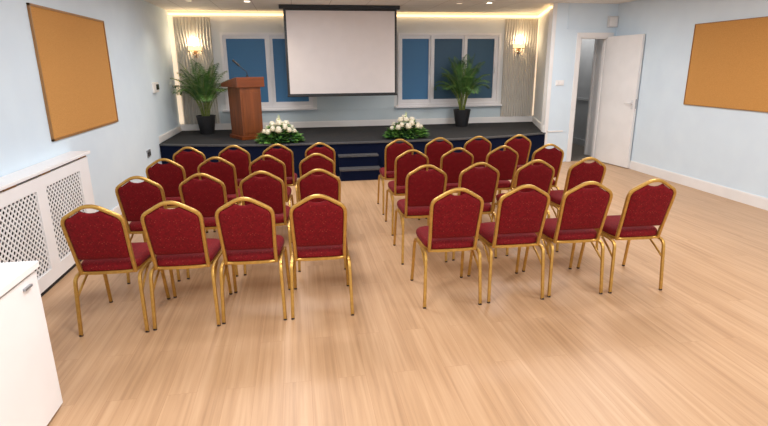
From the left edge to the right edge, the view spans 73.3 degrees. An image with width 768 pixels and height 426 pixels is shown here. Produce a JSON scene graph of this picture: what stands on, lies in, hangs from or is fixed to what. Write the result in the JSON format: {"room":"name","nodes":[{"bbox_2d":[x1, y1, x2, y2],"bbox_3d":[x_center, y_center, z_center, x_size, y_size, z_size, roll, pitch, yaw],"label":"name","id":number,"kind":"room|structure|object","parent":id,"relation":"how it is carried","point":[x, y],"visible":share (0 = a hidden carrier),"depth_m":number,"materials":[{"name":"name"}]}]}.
{"room":"event hall","nodes":[
{"label":"event hall","id":0,"kind":"room"},
{"bbox_2d":[0,0,180,211],"bbox_3d":[-2.782,-0.529,3.188,0.200,2.620,13.450,-3,16,-9],"label":"wall","id":1,"kind":"structure","parent":0,"point":[137,31],"depth_m":5.89,"materials":[{"name":"blue paint"}]},
{"bbox_2d":[26,3,118,141],"bbox_3d":[-3.027,-1.396,5.161,0.019,1.125,1.740,-3,16,-9],"label":"notice board","id":2,"kind":"object","parent":1,"relation":"attached to","point":[71,50],"visible":1,"depth_m":4.95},
{"bbox_2d":[111,205,121,214],"bbox_3d":[-3.154,-0.131,6.376,0.018,0.120,2.730,-3,16,-9],"label":"baseboard","id":3,"kind":"structure","parent":1,"relation":"attached to","point":[116,209],"depth_m":5.96,"materials":[{"name":"white paint"}]},
{"bbox_2d":[147,149,150,157],"bbox_3d":[-3.348,-0.849,7.356,0.016,0.100,0.170,-3,16,-9],"label":"wall socket","id":4,"kind":"object","parent":1,"relation":"attached to","point":[149,150],"visible":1,"depth_m":7.32,"materials":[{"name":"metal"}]},
{"bbox_2d":[152,82,158,92],"bbox_3d":[-3.481,-1.898,7.795,0.060,0.149,0.384,-3,16,-9],"label":"thermostat","id":5,"kind":"object","parent":1,"relation":"attached to","point":[155,86],"visible":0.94,"depth_m":7.79,"materials":[{"name":"white paint"}]},
{"bbox_2d":[159,125,181,142],"bbox_3d":[-3.627,-1.349,8.773,0.018,0.100,1.690,-3,16,-9],"label":"baseboard","id":6,"kind":"structure","parent":1,"relation":"attached to","point":[178,129],"depth_m":8.66,"materials":[{"name":"white paint"}]},
{"bbox_2d":[168,16,183,123],"bbox_3d":[-3.740,-2.546,9.282,0.070,1.870,0.015,-3,16,-9],"label":"light strip","id":7,"kind":"object","parent":1,"relation":"attached to","point":[170,22],"visible":1,"depth_m":9.24,"materials":[{"name":"beige"}]},
{"bbox_2d":[167,11,538,123],"bbox_3d":[-0.320,-2.488,10.018,7.150,2.620,0.160,-3,16,-9],"label":"wall","id":8,"kind":"structure","parent":0,"point":[218,23],"depth_m":9.74,"materials":[{"name":"grey paint"}]},
{"bbox_2d":[173,17,219,123],"bbox_3d":[-3.390,-2.562,9.361,0.615,1.870,0.041,-3,16,-9],"label":"wall panel","id":9,"kind":"object","parent":8,"relation":"attached to","point":[189,31],"visible":0.67,"depth_m":9.26,"materials":[{"name":"paint"}]},
{"bbox_2d":[188,45,201,57],"bbox_3d":[-3.375,-2.882,9.201,0.236,0.214,0.118,-3,16,-9],"label":"wall lamp","id":10,"kind":"object","parent":9,"relation":"attached to","point":[193,48],"visible":1,"depth_m":9.17,"materials":[{"name":"gold metal"}]},
{"bbox_2d":[219,32,316,111],"bbox_3d":[-2.156,-2.616,9.601,1.730,1.395,0.240,-3,16,-9],"label":"window","id":11,"kind":"structure","parent":8,"relation":"in","point":[261,54],"depth_m":9.53,"materials":[{"name":"white plastic"}]},
{"bbox_2d":[226,39,268,101],"bbox_3d":[-2.521,-2.626,9.555,0.688,1.135,0.013,-3,16,-9],"label":"blind","id":12,"kind":"object","parent":11,"relation":"attached to","point":[251,54],"depth_m":9.49,"materials":[{"name":"blue fabric"}]},
{"bbox_2d":[272,39,308,101],"bbox_3d":[-1.743,-2.668,9.678,0.615,1.135,0.013,-3,16,-9],"label":"blind","id":13,"kind":"object","parent":11,"relation":"attached to","point":[279,72],"depth_m":9.66,"materials":[{"name":"blue fabric"}]},
{"bbox_2d":[168,13,539,17],"bbox_3d":[-0.365,-3.655,9.546,6.895,0.035,0.055,-3,16,-9],"label":"light strip","id":14,"kind":"object","parent":8,"relation":"attached to","point":[221,14],"visible":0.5,"depth_m":9.64,"materials":[{"name":"yellow"}]},
{"bbox_2d":[180,116,532,130],"bbox_3d":[-0.348,-1.766,10.117,6.950,0.115,0.030,-3,16,-9],"label":"baseboard","id":15,"kind":"structure","parent":8,"relation":"attached to","point":[305,124],"depth_m":10.12,"materials":[{"name":"white paint"}]},
{"bbox_2d":[220,95,500,122],"bbox_3d":[-0.347,-2.157,10.014,5.500,0.694,0.017,-3,16,-9],"label":"trim","id":16,"kind":"structure","parent":8,"relation":"attached to","point":[331,108],"depth_m":10.02,"materials":[{"name":"grey paint"}]},
{"bbox_2d":[395,33,501,107],"bbox_3d":[1.281,-2.799,10.144,2.180,1.395,0.240,-3,16,-9],"label":"window","id":17,"kind":"structure","parent":8,"relation":"in","point":[421,56],"depth_m":10.11,"materials":[{"name":"white plastic"}]},
{"bbox_2d":[402,39,428,99],"bbox_3d":[0.605,-2.792,10.049,0.525,1.135,0.013,-3,16,-9],"label":"blind","id":18,"kind":"object","parent":17,"relation":"attached to","point":[415,52],"depth_m":10.04,"materials":[{"name":"blue fabric"}]},
{"bbox_2d":[434,39,461,98],"bbox_3d":[1.248,-2.826,10.150,0.560,1.135,0.013,-3,16,-9],"label":"blind","id":19,"kind":"object","parent":17,"relation":"attached to","point":[444,49],"depth_m":10.10,"materials":[{"name":"blue fabric"}]},
{"bbox_2d":[466,39,493,97],"bbox_3d":[1.897,-2.861,10.252,0.555,1.135,0.013,-3,16,-9],"label":"blind","id":20,"kind":"object","parent":17,"relation":"attached to","point":[483,49],"depth_m":10.22,"materials":[{"name":"blue fabric"}]},
{"bbox_2d":[500,19,537,116],"bbox_3d":[2.698,-2.885,10.322,0.670,1.870,0.041,-3,16,-9],"label":"wall panel","id":21,"kind":"object","parent":8,"relation":"attached to","point":[518,73],"visible":1,"depth_m":10.31,"materials":[{"name":"paint"}]},
{"bbox_2d":[513,43,524,53],"bbox_3d":[2.667,-3.231,10.147,0.236,0.214,0.118,-3,16,-9],"label":"wall lamp","id":22,"kind":"object","parent":21,"relation":"attached to","point":[519,46],"visible":1,"depth_m":10.11,"materials":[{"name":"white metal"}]},
{"bbox_2d":[144,0,635,13],"bbox_3d":[1.283,-2.067,3.509,8.480,0.100,13.550,-3,16,-9],"label":"ceiling","id":23,"kind":"structure","parent":0,"point":[406,6],"depth_m":8.38,"materials":[{"name":"paint"}]},
{"bbox_2d":[279,4,399,96],"bbox_3d":[-0.713,-2.700,8.647,1.980,1.454,0.100,-3,16,-9],"label":"projector screen","id":24,"kind":"object","parent":23,"relation":"hanging from","point":[331,50],"visible":1,"depth_m":8.64,"materials":[{"name":"white fabric"}]},
{"bbox_2d":[41,143,767,425],"bbox_3d":[1.153,0.309,5.132,8.480,0.124,15.400,-3,16,-9],"label":"floor","id":25,"kind":"structure","parent":0,"point":[691,351],"depth_m":3.28,"materials":[{"name":"brown wood"}]},
{"bbox_2d":[0,261,62,425],"bbox_3d":[-1.874,0.920,1.419,0.879,0.785,2.215,-3,16,-9],"label":"base cabinet","id":26,"kind":"object","parent":25,"relation":"on","point":[30,393],"visible":1,"depth_m":2.30,"materials":[{"name":"white paint"}]},
{"bbox_2d":[0,261,38,296],"bbox_3d":[-1.878,0.558,1.316,0.877,0.032,2.215,-3,16,-9],"label":"countertop","id":27,"kind":"structure","parent":26,"relation":"on","point":[11,273],"depth_m":2.30,"materials":[{"name":"white paint"}]},
{"bbox_2d":[0,151,95,296],"bbox_3d":[-2.633,0.206,3.722,0.178,0.912,2.620,-3,16,-9],"label":"radiator cover","id":28,"kind":"object","parent":25,"relation":"on","point":[34,199],"visible":0.74,"depth_m":3.99,"materials":[{"name":"white paint"}]},
{"bbox_2d":[0,193,49,278],"bbox_3d":[-2.523,0.306,3.382,0.007,0.642,1.262,-3,16,-9],"label":"grille","id":29,"kind":"object","parent":28,"relation":"attached to","point":[23,232],"depth_m":3.73,"materials":[{"name":"white paint"}]},
{"bbox_2d":[46,171,85,259],"bbox_3d":[-2.705,0.009,4.433,0.007,0.642,0.687,-3,16,-9],"label":"grille","id":30,"kind":"object","parent":28,"relation":"attached to","point":[65,192],"depth_m":4.32,"materials":[{"name":"white paint"}]},
{"bbox_2d":[60,204,170,336],"bbox_3d":[-1.771,0.300,3.425,0.430,0.885,0.592,-2,16,-7],"label":"banquet chair","id":31,"kind":"object","parent":25,"relation":"on","point":[101,239],"visible":0.96,"depth_m":3.19,"materials":[{"name":"red fabric"}]},
{"bbox_2d":[115,176,180,283],"bbox_3d":[-1.871,0.074,4.224,0.408,0.885,0.592,-2,16,-6],"label":"banquet chair","id":32,"kind":"object","parent":25,"relation":"on","point":[134,199],"visible":0.62,"depth_m":3.92,"materials":[{"name":"red fabric"}]},
{"bbox_2d":[145,158,207,232],"bbox_3d":[-1.993,-0.135,4.964,0.395,0.885,0.592,-2,16,-7],"label":"banquet chair","id":33,"kind":"object","parent":25,"relation":"on","point":[169,176],"visible":0.53,"depth_m":4.64,"materials":[{"name":"red fabric"}]},
{"bbox_2d":[141,201,232,330],"bbox_3d":[-1.330,0.276,3.497,0.430,0.885,0.592,-2,16,-7],"label":"banquet chair","id":34,"kind":"object","parent":25,"relation":"on","point":[177,236],"visible":0.98,"depth_m":3.25,"materials":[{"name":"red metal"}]},
{"bbox_2d":[173,146,205,180],"bbox_3d":[-2.029,-0.326,5.638,0.382,0.885,0.592,-2,16,-6],"label":"banquet chair","id":35,"kind":"object","parent":25,"relation":"on","point":[190,161],"visible":0.45,"depth_m":5.30,"materials":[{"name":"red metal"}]},
{"bbox_2d":[179,173,238,278],"bbox_3d":[-1.430,0.046,4.311,0.408,0.885,0.592,-2,16,-7],"label":"banquet chair","id":36,"kind":"object","parent":25,"relation":"on","point":[206,196],"visible":0.55,"depth_m":4.00,"materials":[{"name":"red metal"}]},
{"bbox_2d":[197,156,241,231],"bbox_3d":[-1.554,-0.158,5.031,0.395,0.885,0.592,-2,16,-7],"label":"banquet chair","id":37,"kind":"object","parent":25,"relation":"on","point":[224,170],"visible":0.51,"depth_m":4.71,"materials":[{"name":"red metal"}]},
{"bbox_2d":[218,145,250,187],"bbox_3d":[-1.592,-0.353,5.720,0.382,0.885,0.592,-2,16,-7],"label":"banquet chair","id":38,"kind":"object","parent":25,"relation":"on","point":[241,160],"visible":0.42,"depth_m":5.39,"materials":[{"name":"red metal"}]},
{"bbox_2d":[215,197,289,323],"bbox_3d":[-0.900,0.251,3.571,0.430,0.885,0.592,-2,16,-6],"label":"banquet chair","id":39,"kind":"object","parent":25,"relation":"on","point":[247,233],"visible":1,"depth_m":3.32,"materials":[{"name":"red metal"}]},
{"bbox_2d":[239,171,291,274],"bbox_3d":[-0.985,0.023,4.377,0.408,0.885,0.592,-2,16,-7],"label":"banquet chair","id":40,"kind":"object","parent":25,"relation":"on","point":[269,190],"visible":0.7,"depth_m":4.07,"materials":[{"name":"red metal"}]},
{"bbox_2d":[249,155,293,242],"bbox_3d":[-1.106,-0.182,5.105,0.395,0.885,0.592,-2,16,-6],"label":"banquet chair","id":41,"kind":"object","parent":25,"relation":"on","point":[274,166],"visible":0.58,"depth_m":4.77,"materials":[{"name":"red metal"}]},
{"bbox_2d":[262,144,297,201],"bbox_3d":[-1.153,-0.375,5.786,0.382,0.885,0.592,-2,16,-7],"label":"banquet chair","id":42,"kind":"object","parent":25,"relation":"on","point":[284,154],"visible":0.57,"depth_m":5.47,"materials":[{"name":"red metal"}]},
{"bbox_2d":[299,153,334,176],"bbox_3d":[-0.657,-0.207,5.178,0.395,0.885,0.592,-2,16,-7],"label":"banquet chair","id":43,"kind":"object","parent":25,"relation":"on","point":[305,165],"visible":0.37,"depth_m":4.83,"materials":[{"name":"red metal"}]},
{"bbox_2d":[305,142,335,174],"bbox_3d":[-0.714,-0.399,5.855,0.382,0.885,0.592,-2,16,-7],"label":"banquet chair","id":44,"kind":"object","parent":25,"relation":"on","point":[329,152],"visible":0.35,"depth_m":5.50,"materials":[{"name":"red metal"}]},
{"bbox_2d":[289,194,353,319],"bbox_3d":[-0.450,0.231,3.628,0.430,0.885,0.592,-2,16,-7],"label":"banquet chair","id":45,"kind":"object","parent":25,"relation":"on","point":[318,229],"visible":1,"depth_m":3.37,"materials":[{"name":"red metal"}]},
{"bbox_2d":[297,169,345,271],"bbox_3d":[-0.546,0.001,4.442,0.408,0.885,0.592,-2,16,-6],"label":"banquet chair","id":46,"kind":"object","parent":25,"relation":"on","point":[324,184],"visible":0.42,"depth_m":4.11,"materials":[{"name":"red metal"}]},
{"bbox_2d":[159,122,545,177],"bbox_3d":[-0.153,-1.161,9.165,6.906,0.530,2.214,-3,16,-9],"label":"stage","id":47,"kind":"object","parent":25,"relation":"on","point":[348,139],"visible":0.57,"depth_m":8.38,"materials":[{"name":"grey carpet"}]},
{"bbox_2d":[170,58,229,133],"bbox_3d":[-3.058,-2.011,8.916,1.152,1.286,1.030,-3,16,-9],"label":"potted palm","id":48,"kind":"object","parent":47,"relation":"on","point":[206,122],"visible":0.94,"depth_m":8.89,"materials":[{"name":"plant"}]},
{"bbox_2d":[196,115,215,133],"bbox_3d":[-3.128,-1.562,9.110,0.336,0.318,0.336,-3,16,-9],"label":"pot","id":49,"kind":"object","parent":48,"relation":"attached to","point":[206,123],"depth_m":9.00,"materials":[{"name":"black plastic"}]},
{"bbox_2d":[221,77,264,139],"bbox_3d":[-2.292,-1.727,8.464,0.464,0.975,0.650,-13,20,-37],"label":"lectern","id":50,"kind":"object","parent":47,"relation":"on","point":[244,93],"visible":0.85,"depth_m":8.25,"materials":[{"name":"brown wood"}]},
{"bbox_2d":[232,59,248,76],"bbox_3d":[-2.257,-2.277,8.115,0.249,0.273,0.056,-1,16,-1],"label":"microphone","id":51,"kind":"object","parent":50,"relation":"on","point":[233,60],"visible":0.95,"depth_m":8.10,"materials":[{"name":"black plastic"}]},
{"bbox_2d":[255,115,304,143],"bbox_3d":[-1.615,-1.304,7.975,0.812,0.418,0.561,-4,16,-13],"label":"flower arrangement","id":52,"kind":"object","parent":47,"relation":"on","point":[275,134],"visible":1,"depth_m":7.90,"materials":[{"name":"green plant"}]},
{"bbox_2d":[272,135,286,142],"bbox_3d":[-1.617,-1.148,8.024,0.260,0.090,0.260,-3,16,-9],"label":"flower pot","id":53,"kind":"object","parent":52,"relation":"attached to","point":[274,136],"depth_m":7.91,"materials":[{"name":"green plant"}]},
{"bbox_2d":[382,112,429,138],"bbox_3d":[0.364,-1.430,8.360,0.838,0.418,0.592,-3,16,-9],"label":"flower arrangement","id":54,"kind":"object","parent":47,"relation":"on","point":[411,128],"visible":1,"depth_m":8.28,"materials":[{"name":"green plant"}]},
{"bbox_2d":[399,131,412,138],"bbox_3d":[0.359,-1.272,8.404,0.260,0.090,0.260,-3,16,-9],"label":"flower pot","id":55,"kind":"object","parent":54,"relation":"attached to","point":[406,134],"depth_m":8.28,"materials":[{"name":"green plant"}]},
{"bbox_2d":[434,54,489,126],"bbox_3d":[1.534,-2.305,9.723,1.092,1.338,1.070,-3,16,-9],"label":"potted palm","id":56,"kind":"object","parent":47,"relation":"on","point":[461,115],"visible":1,"depth_m":9.72,"materials":[{"name":"plant"}]},
{"bbox_2d":[453,109,470,126],"bbox_3d":[1.497,-1.835,9.937,0.336,0.318,0.336,-3,16,-9],"label":"pot","id":57,"kind":"object","parent":56,"relation":"attached to","point":[461,116],"depth_m":9.83,"materials":[{"name":"black plastic"}]},
{"bbox_2d":[338,153,379,180],"bbox_3d":[-0.379,-0.705,7.891,0.615,0.353,0.365,-3,16,-9],"label":"steps","id":58,"kind":"structure","parent":25,"relation":"on","point":[360,166],"depth_m":7.84,"materials":[{"name":"blue carpet"}]},
{"bbox_2d":[377,139,413,214],"bbox_3d":[0.139,-0.470,6.081,0.382,0.885,0.592,-2,16,-7],"label":"banquet chair","id":59,"kind":"object","parent":25,"relation":"on","point":[393,150],"visible":0.66,"depth_m":5.78,"materials":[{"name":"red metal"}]},
{"bbox_2d":[385,149,428,235],"bbox_3d":[0.240,-0.263,5.349,0.395,0.885,0.592,-2,16,-7],"label":"banquet chair","id":60,"kind":"object","parent":25,"relation":"on","point":[405,163],"visible":0.64,"depth_m":5.05,"materials":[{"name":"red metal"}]},
{"bbox_2d":[393,164,447,264],"bbox_3d":[0.322,-0.046,4.582,0.408,0.885,0.592,-2,16,-7],"label":"banquet chair","id":61,"kind":"object","parent":25,"relation":"on","point":[421,186],"visible":0.84,"depth_m":4.31,"materials":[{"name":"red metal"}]},
{"bbox_2d":[424,137,452,194],"bbox_3d":[0.594,-0.500,6.174,0.382,0.885,0.592,-2,16,-7],"label":"banquet chair","id":62,"kind":"object","parent":25,"relation":"on","point":[434,150],"visible":0.42,"depth_m":5.84,"materials":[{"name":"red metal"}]},
{"bbox_2d":[410,187,483,308],"bbox_3d":[0.458,0.183,3.770,0.430,0.885,0.592,-2,16,-7],"label":"banquet chair","id":63,"kind":"object","parent":25,"relation":"on","point":[454,220],"visible":1,"depth_m":3.53,"materials":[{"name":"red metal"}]},
{"bbox_2d":[425,147,473,218],"bbox_3d":[0.695,-0.293,5.443,0.395,0.885,0.592,-2,16,-7],"label":"banquet chair","id":64,"kind":"object","parent":25,"relation":"on","point":[452,163],"visible":0.55,"depth_m":5.12,"materials":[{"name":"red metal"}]},
{"bbox_2d":[452,162,499,260],"bbox_3d":[0.774,-0.073,4.664,0.408,0.885,0.592,-2,16,-6],"label":"banquet chair","id":65,"kind":"object","parent":25,"relation":"on","point":[483,182],"visible":0.66,"depth_m":4.35,"materials":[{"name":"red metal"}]},
{"bbox_2d":[464,136,491,167],"bbox_3d":[1.050,-0.528,6.261,0.382,0.885,0.592,-2,16,-6],"label":"banquet chair","id":66,"kind":"object","parent":25,"relation":"on","point":[479,149],"visible":0.44,"depth_m":5.93,"materials":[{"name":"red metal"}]},
{"bbox_2d":[485,145,518,193],"bbox_3d":[1.165,-0.325,5.541,0.395,0.885,0.592,-3,16,-7],"label":"banquet chair","id":67,"kind":"object","parent":25,"relation":"on","point":[505,162],"visible":0.67,"depth_m":5.23,"materials":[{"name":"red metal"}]},
{"bbox_2d":[467,184,549,302],"bbox_3d":[0.926,0.158,3.845,0.430,0.885,0.592,-2,16,-7],"label":"banquet chair","id":68,"kind":"object","parent":25,"relation":"on","point":[520,215],"visible":0.98,"depth_m":3.61,"materials":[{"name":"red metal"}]},
{"bbox_2d":[498,134,530,193],"bbox_3d":[1.535,-0.560,6.359,0.382,0.885,0.592,-2,16,-7],"label":"banquet chair","id":69,"kind":"object","parent":25,"relation":"on","point":[522,146],"visible":0.4,"depth_m":6.03,"materials":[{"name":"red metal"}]},
{"bbox_2d":[491,159,554,255],"bbox_3d":[1.269,-0.104,4.759,0.408,0.885,0.592,-2,16,-7],"label":"banquet chair","id":70,"kind":"object","parent":25,"relation":"on","point":[541,176],"visible":0.51,"depth_m":4.43,"materials":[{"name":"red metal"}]},
{"bbox_2d":[512,144,563,216],"bbox_3d":[1.660,-0.356,5.634,0.395,0.885,0.592,-2,16,-6],"label":"banquet chair","id":71,"kind":"object","parent":25,"relation":"on","point":[554,157],"visible":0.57,"depth_m":5.30,"materials":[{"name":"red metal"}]},
{"bbox_2d":[522,181,612,296],"bbox_3d":[1.392,0.131,3.929,0.430,0.885,0.592,-2,16,-6],"label":"banquet chair","id":72,"kind":"object","parent":25,"relation":"on","point":[582,210],"visible":0.98,"depth_m":3.69,"materials":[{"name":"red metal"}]},
{"bbox_2d":[549,157,605,251],"bbox_3d":[1.750,-0.134,4.851,0.408,0.885,0.592,-2,16,-7],"label":"banquet chair","id":73,"kind":"object","parent":25,"relation":"on","point":[580,172],"visible":0.55,"depth_m":4.54,"materials":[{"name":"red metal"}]},
{"bbox_2d":[577,179,675,292],"bbox_3d":[1.869,0.110,3.987,0.430,0.885,0.592,-2,16,-6],"label":"banquet chair","id":74,"kind":"object","parent":25,"relation":"on","point":[646,207],"visible":0.9,"depth_m":3.75,"materials":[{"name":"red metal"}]},
{"bbox_2d":[533,3,554,132],"bbox_3d":[2.929,-2.402,9.622,0.111,2.620,1.885,3,16,12],"label":"wall","id":75,"kind":"structure","parent":0,"point":[544,19],"depth_m":9.58,"materials":[{"name":"grey paint"}]},
{"bbox_2d":[532,18,539,114],"bbox_3d":[3.045,-2.907,10.353,0.021,1.870,0.015,-3,16,-9],"label":"light strip","id":76,"kind":"object","parent":75,"relation":"attached to","point":[539,18],"visible":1,"depth_m":10.34,"materials":[{"name":"beige plastic"}]},
{"bbox_2d":[532,116,543,131],"bbox_3d":[2.917,-1.707,9.817,0.020,0.115,1.789,2,16,9],"label":"baseboard","id":77,"kind":"structure","parent":75,"relation":"attached to","point":[535,121],"depth_m":9.71,"materials":[{"name":"white paint"}]},
{"bbox_2d":[538,6,551,16],"bbox_3d":[2.871,-3.590,9.224,0.038,0.035,1.651,2,16,9],"label":"light strip","id":78,"kind":"object","parent":75,"relation":"attached to","point":[549,7],"visible":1,"depth_m":9.10,"materials":[{"name":"beige plastic"}]},
{"bbox_2d":[541,3,557,147],"bbox_3d":[2.794,-2.170,8.807,0.058,2.620,0.152,-3,16,-9],"label":"trim","id":79,"kind":"structure","parent":75,"relation":"attached to","point":[555,4],"depth_m":8.70,"materials":[{"name":"white paint"}]},
{"bbox_2d":[547,3,618,161],"bbox_3d":[3.433,-2.205,8.914,1.240,2.620,0.140,-3,16,-9],"label":"wall","id":80,"kind":"structure","parent":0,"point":[581,15],"depth_m":8.64,"materials":[{"name":"blue paint"}]},
{"bbox_2d":[555,80,563,84],"bbox_3d":[2.982,-2.208,8.753,0.150,0.086,0.016,-3,16,-9],"label":"light switch","id":81,"kind":"object","parent":80,"relation":"attached to","point":[558,82],"visible":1,"depth_m":8.75,"materials":[{"name":"white paint"}]},
{"bbox_2d":[567,3,606,28],"bbox_3d":[3.374,-3.249,8.529,0.706,0.396,0.012,-3,16,-9],"label":"cable trunking","id":82,"kind":"object","parent":80,"relation":"attached to","point":[569,3],"visible":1,"depth_m":8.54,"materials":[{"name":"blue paint"}]},
{"bbox_2d":[566,33,644,167],"bbox_3d":[3.610,-1.883,8.606,0.679,2.165,0.976,-3,16,-9],"label":"door","id":83,"kind":"structure","parent":80,"relation":"attached to","point":[621,56],"depth_m":8.62,"materials":[{"name":"white paint"}]},
{"bbox_2d":[607,16,618,26],"bbox_3d":[3.811,-3.187,8.599,0.170,0.175,0.056,-3,16,-9],"label":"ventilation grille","id":84,"kind":"object","parent":80,"relation":"attached to","point":[612,21],"visible":1,"depth_m":8.57,"materials":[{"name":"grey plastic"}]},
{"bbox_2d":[573,39,594,139],"bbox_3d":[3.572,-2.736,10.779,1.370,2.620,3.840,-3,16,-9],"label":"wall","id":85,"kind":"structure","parent":0,"point":[587,46],"depth_m":10.78,"materials":[{"name":"grey paint"}]},
{"bbox_2d":[572,137,584,145],"bbox_3d":[4.141,-1.576,11.237,0.025,0.130,3.580,-3,16,-9],"label":"baseboard","id":86,"kind":"structure","parent":85,"relation":"attached to","point":[577,141],"depth_m":11.04,"materials":[{"name":"grey paint"}]},
{"bbox_2d":[576,97,588,100],"bbox_3d":[4.134,-2.432,10.994,0.025,0.050,3.580,-3,16,-9],"label":"trim","id":87,"kind":"structure","parent":85,"relation":"attached to","point":[577,98],"depth_m":10.79,"materials":[{"name":"grey paint"}]},
{"bbox_2d":[584,39,602,155],"bbox_3d":[3.867,-2.088,9.449,0.070,2.085,0.290,-3,16,-9],"label":"trim","id":88,"kind":"structure","parent":85,"relation":"attached to","point":[598,42],"depth_m":9.49,"materials":[{"name":"white paint"}]},
{"bbox_2d":[616,0,767,197],"bbox_3d":[4.927,-0.671,3.464,0.150,2.620,11.520,-3,16,-9],"label":"wall","id":89,"kind":"structure","parent":0,"point":[720,146],"depth_m":7.21,"materials":[{"name":"blue paint"}]},
{"bbox_2d":[629,160,767,210],"bbox_3d":[4.846,0.516,3.838,0.018,0.135,11.420,-3,16,-9],"label":"baseboard","id":90,"kind":"structure","parent":89,"relation":"attached to","point":[726,192],"depth_m":6.93,"materials":[{"name":"white paint"}]},
{"bbox_2d":[683,16,767,112],"bbox_3d":[4.347,-1.785,6.217,0.019,1.060,1.835,-3,16,-9],"label":"notice board","id":91,"kind":"object","parent":89,"relation":"attached to","point":[728,68],"visible":1,"depth_m":6.42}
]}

